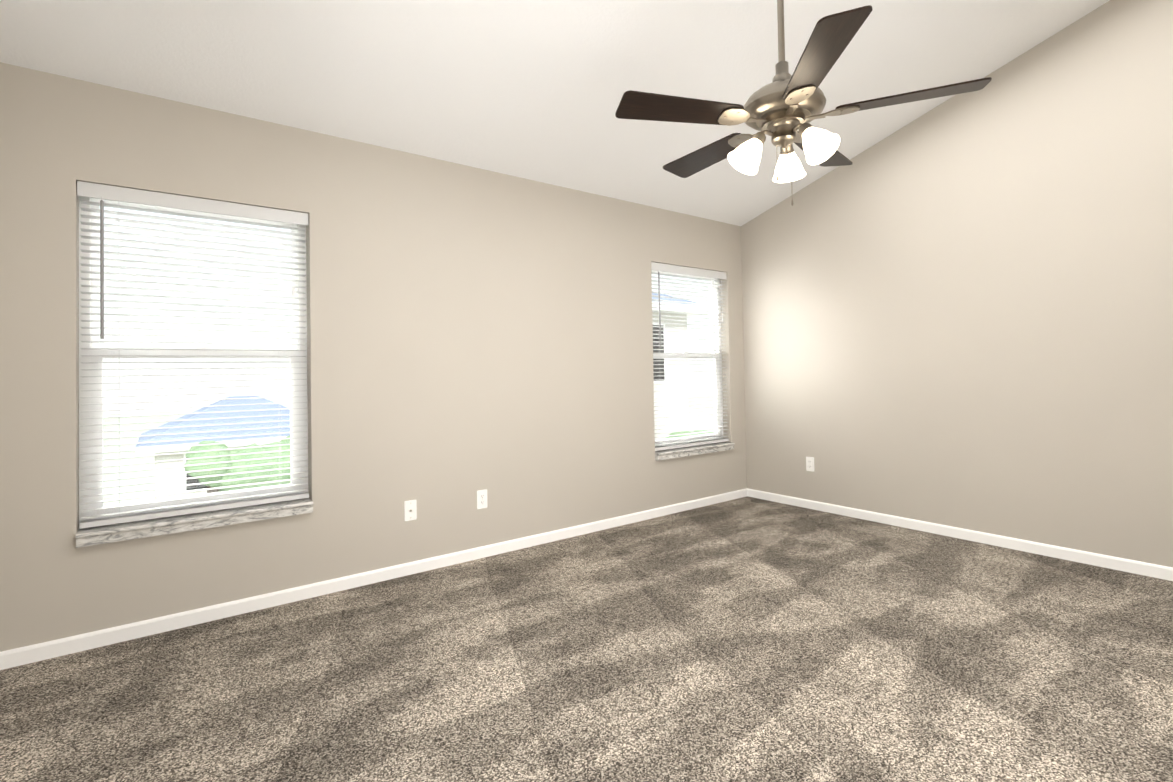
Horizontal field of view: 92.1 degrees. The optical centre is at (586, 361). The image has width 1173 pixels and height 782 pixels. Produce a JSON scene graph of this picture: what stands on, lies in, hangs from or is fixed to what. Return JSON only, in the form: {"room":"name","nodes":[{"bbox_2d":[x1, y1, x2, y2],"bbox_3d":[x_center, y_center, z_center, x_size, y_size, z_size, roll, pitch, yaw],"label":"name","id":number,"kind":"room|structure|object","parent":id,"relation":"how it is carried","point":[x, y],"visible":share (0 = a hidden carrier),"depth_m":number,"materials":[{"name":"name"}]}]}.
{"room":"empty bedroom","nodes":[
{"label":"empty bedroom","id":0,"kind":"room"},
{"bbox_2d":[0,62,746,651],"bbox_3d":[-0.532,-0.011,3.743,5.098,2.460,0.160,0,-1,-37],"label":"wall","id":1,"kind":"structure","parent":0,"point":[472,330],"depth_m":3.15,"materials":[{"name":"paint"}]},
{"bbox_2d":[79,196,307,527],"bbox_3d":[-1.879,-0.026,2.776,0.913,1.506,0.069,0,-1,-37],"label":"window","id":2,"kind":"structure","parent":1,"relation":"in","point":[100,400],"depth_m":2.68,"materials":[{"name":"white plastic"}]},
{"bbox_2d":[77,181,308,528],"bbox_3d":[-1.831,-0.033,2.711,0.908,1.492,0.077,0,-1,-37],"label":"window blind","id":3,"kind":"object","parent":2,"relation":"attached to","point":[107,192],"visible":0.98,"depth_m":2.67,"materials":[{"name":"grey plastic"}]},
{"bbox_2d":[76,498,312,547],"bbox_3d":[-1.810,0.752,2.687,0.913,0.056,0.124,0,-1,-37],"label":"window sill","id":4,"kind":"structure","parent":1,"relation":"attached to","point":[97,535],"depth_m":2.61,"materials":[{"name":"white stone"}]},
{"bbox_2d":[0,488,746,669],"bbox_3d":[-0.459,1.182,3.652,4.778,0.068,0.013,0,-1,-37],"label":"baseboard","id":5,"kind":"structure","parent":1,"relation":"attached to","point":[20,656],"depth_m":2.90,"materials":[{"name":"white wood"}]},
{"bbox_2d":[404,500,416,520],"bbox_3d":[-1.008,0.855,3.246,0.070,0.115,0.018,0,-1,-37],"label":"outlet","id":6,"kind":"object","parent":1,"relation":"attached to","point":[410,510],"visible":1,"depth_m":3.25,"materials":[{"name":"white plastic"}]},
{"bbox_2d":[477,489,487,508],"bbox_3d":[-0.649,0.857,3.523,0.070,0.115,0.008,0,-1,-37],"label":"duplex electrical outlet","id":7,"kind":"object","parent":1,"relation":"attached to","point":[481,499],"visible":1,"depth_m":3.52,"materials":[{"name":"white plastic"}]},
{"bbox_2d":[651,270,722,446],"bbox_3d":[0.824,-0.036,4.808,0.922,1.506,0.069,0,-1,-37],"label":"window","id":8,"kind":"structure","parent":1,"relation":"in","point":[715,377],"depth_m":4.97,"materials":[{"name":"white plastic"}]},
{"bbox_2d":[651,262,728,450],"bbox_3d":[0.872,-0.044,4.743,0.917,1.492,0.077,0,-1,-37],"label":"window blind","id":9,"kind":"object","parent":8,"relation":"attached to","point":[655,266],"visible":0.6,"depth_m":4.73,"materials":[{"name":"grey plastic"}]},
{"bbox_2d":[655,442,734,460],"bbox_3d":[0.893,0.742,4.719,0.922,0.056,0.124,0,-1,-37],"label":"window sill","id":10,"kind":"structure","parent":1,"relation":"attached to","point":[688,451],"depth_m":4.66,"materials":[{"name":"white stone"}]},
{"bbox_2d":[0,0,1109,225],"bbox_3d":[0.664,-1.888,2.142,5.098,1.322,4.251,0,-1,-37],"label":"ceiling","id":11,"kind":"structure","parent":0,"point":[534,90],"depth_m":2.89,"materials":[{"name":"white paint"}]},
{"bbox_2d":[615,0,991,205],"bbox_3d":[0.749,-1.229,2.226,1.283,1.256,1.261,0,-1,-37],"label":"ceiling fan","id":12,"kind":"object","parent":11,"relation":"hanging from","point":[783,107],"visible":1,"depth_m":2.09,"materials":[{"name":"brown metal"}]},
{"bbox_2d":[0,496,1172,781],"bbox_3d":[0.719,1.197,2.086,5.098,0.060,4.251,0,-1,-37],"label":"floor","id":13,"kind":"structure","parent":0,"point":[748,640],"depth_m":2.13,"materials":[{"name":"carpet"}]},
{"bbox_2d":[741,0,1172,566],"bbox_3d":[2.659,-0.669,3.603,0.160,3.657,4.251,0,-1,-37],"label":"wall","id":14,"kind":"structure","parent":0,"point":[958,310],"depth_m":3.56,"materials":[{"name":"paint"}]},
{"bbox_2d":[806,457,813,471],"bbox_3d":[1.817,0.832,4.592,0.008,0.115,0.070,0,-1,-37],"label":"duplex electrical outlet","id":15,"kind":"object","parent":14,"relation":"attached to","point":[809,463],"visible":1,"depth_m":4.59,"materials":[{"name":"white plastic"}]},
{"bbox_2d":[747,488,1172,580],"bbox_3d":[2.622,1.126,3.519,0.013,0.068,3.931,0,-1,-37],"label":"baseboard","id":16,"kind":"structure","parent":14,"relation":"attached to","point":[1126,565],"depth_m":3.60,"materials":[{"name":"white wood"}]},
{"label":"outside","id":17,"kind":"structure","parent":0,"visible":0},
{"bbox_2d":[103,395,713,505],"bbox_3d":[-24.493,5.400,39.985,130.000,0.200,85.939,0,-1,-37],"label":"ground","id":18,"kind":"structure","parent":17,"point":[118,455],"depth_m":35.36,"materials":[{"name":"white"}]},
{"bbox_2d":[184,441,231,492],"bbox_3d":[-6.516,2.932,9.797,0.774,3.098,0.828,0,-1,-37],"label":"tree","id":19,"kind":"object","parent":18,"relation":"on","point":[206,460],"depth_m":9.60,"materials":[{"name":"green plant"}]},
{"bbox_2d":[135,396,289,499],"bbox_3d":[-11.208,2.900,18.476,5.400,3.550,4.600,0,-1,-37],"label":"house","id":20,"kind":"structure","parent":18,"relation":"on","point":[215,434],"depth_m":16.64,"materials":[{"name":"blue"}]},
{"bbox_2d":[219,443,285,491],"bbox_3d":[-6.058,2.966,10.326,1.521,2.944,1.426,0,-1,-37],"label":"tree","id":21,"kind":"object","parent":18,"relation":"on","point":[247,469],"depth_m":9.86,"materials":[{"name":"green plant"}]},
{"bbox_2d":[261,436,290,483],"bbox_3d":[-5.401,2.926,10.959,2.092,3.124,1.582,0,-1,-37],"label":"tree","id":22,"kind":"object","parent":18,"relation":"on","point":[284,465],"depth_m":10.18,"materials":[{"name":"green plant"}]},
{"bbox_2d":[652,293,710,439],"bbox_3d":[-1.861,0.739,15.934,6.200,7.450,8.700,0,-1,-37],"label":"house","id":23,"kind":"structure","parent":18,"relation":"on","point":[672,384],"depth_m":14.02,"materials":[{"name":"white"}]},
{"bbox_2d":[665,430,713,438],"bbox_3d":[2.625,2.928,12.592,2.233,2.854,1.850,0,-1,-37],"label":"tree","id":24,"kind":"object","parent":18,"relation":"on","point":[694,431],"depth_m":12.50,"materials":[{"name":"green plant"}]}
]}

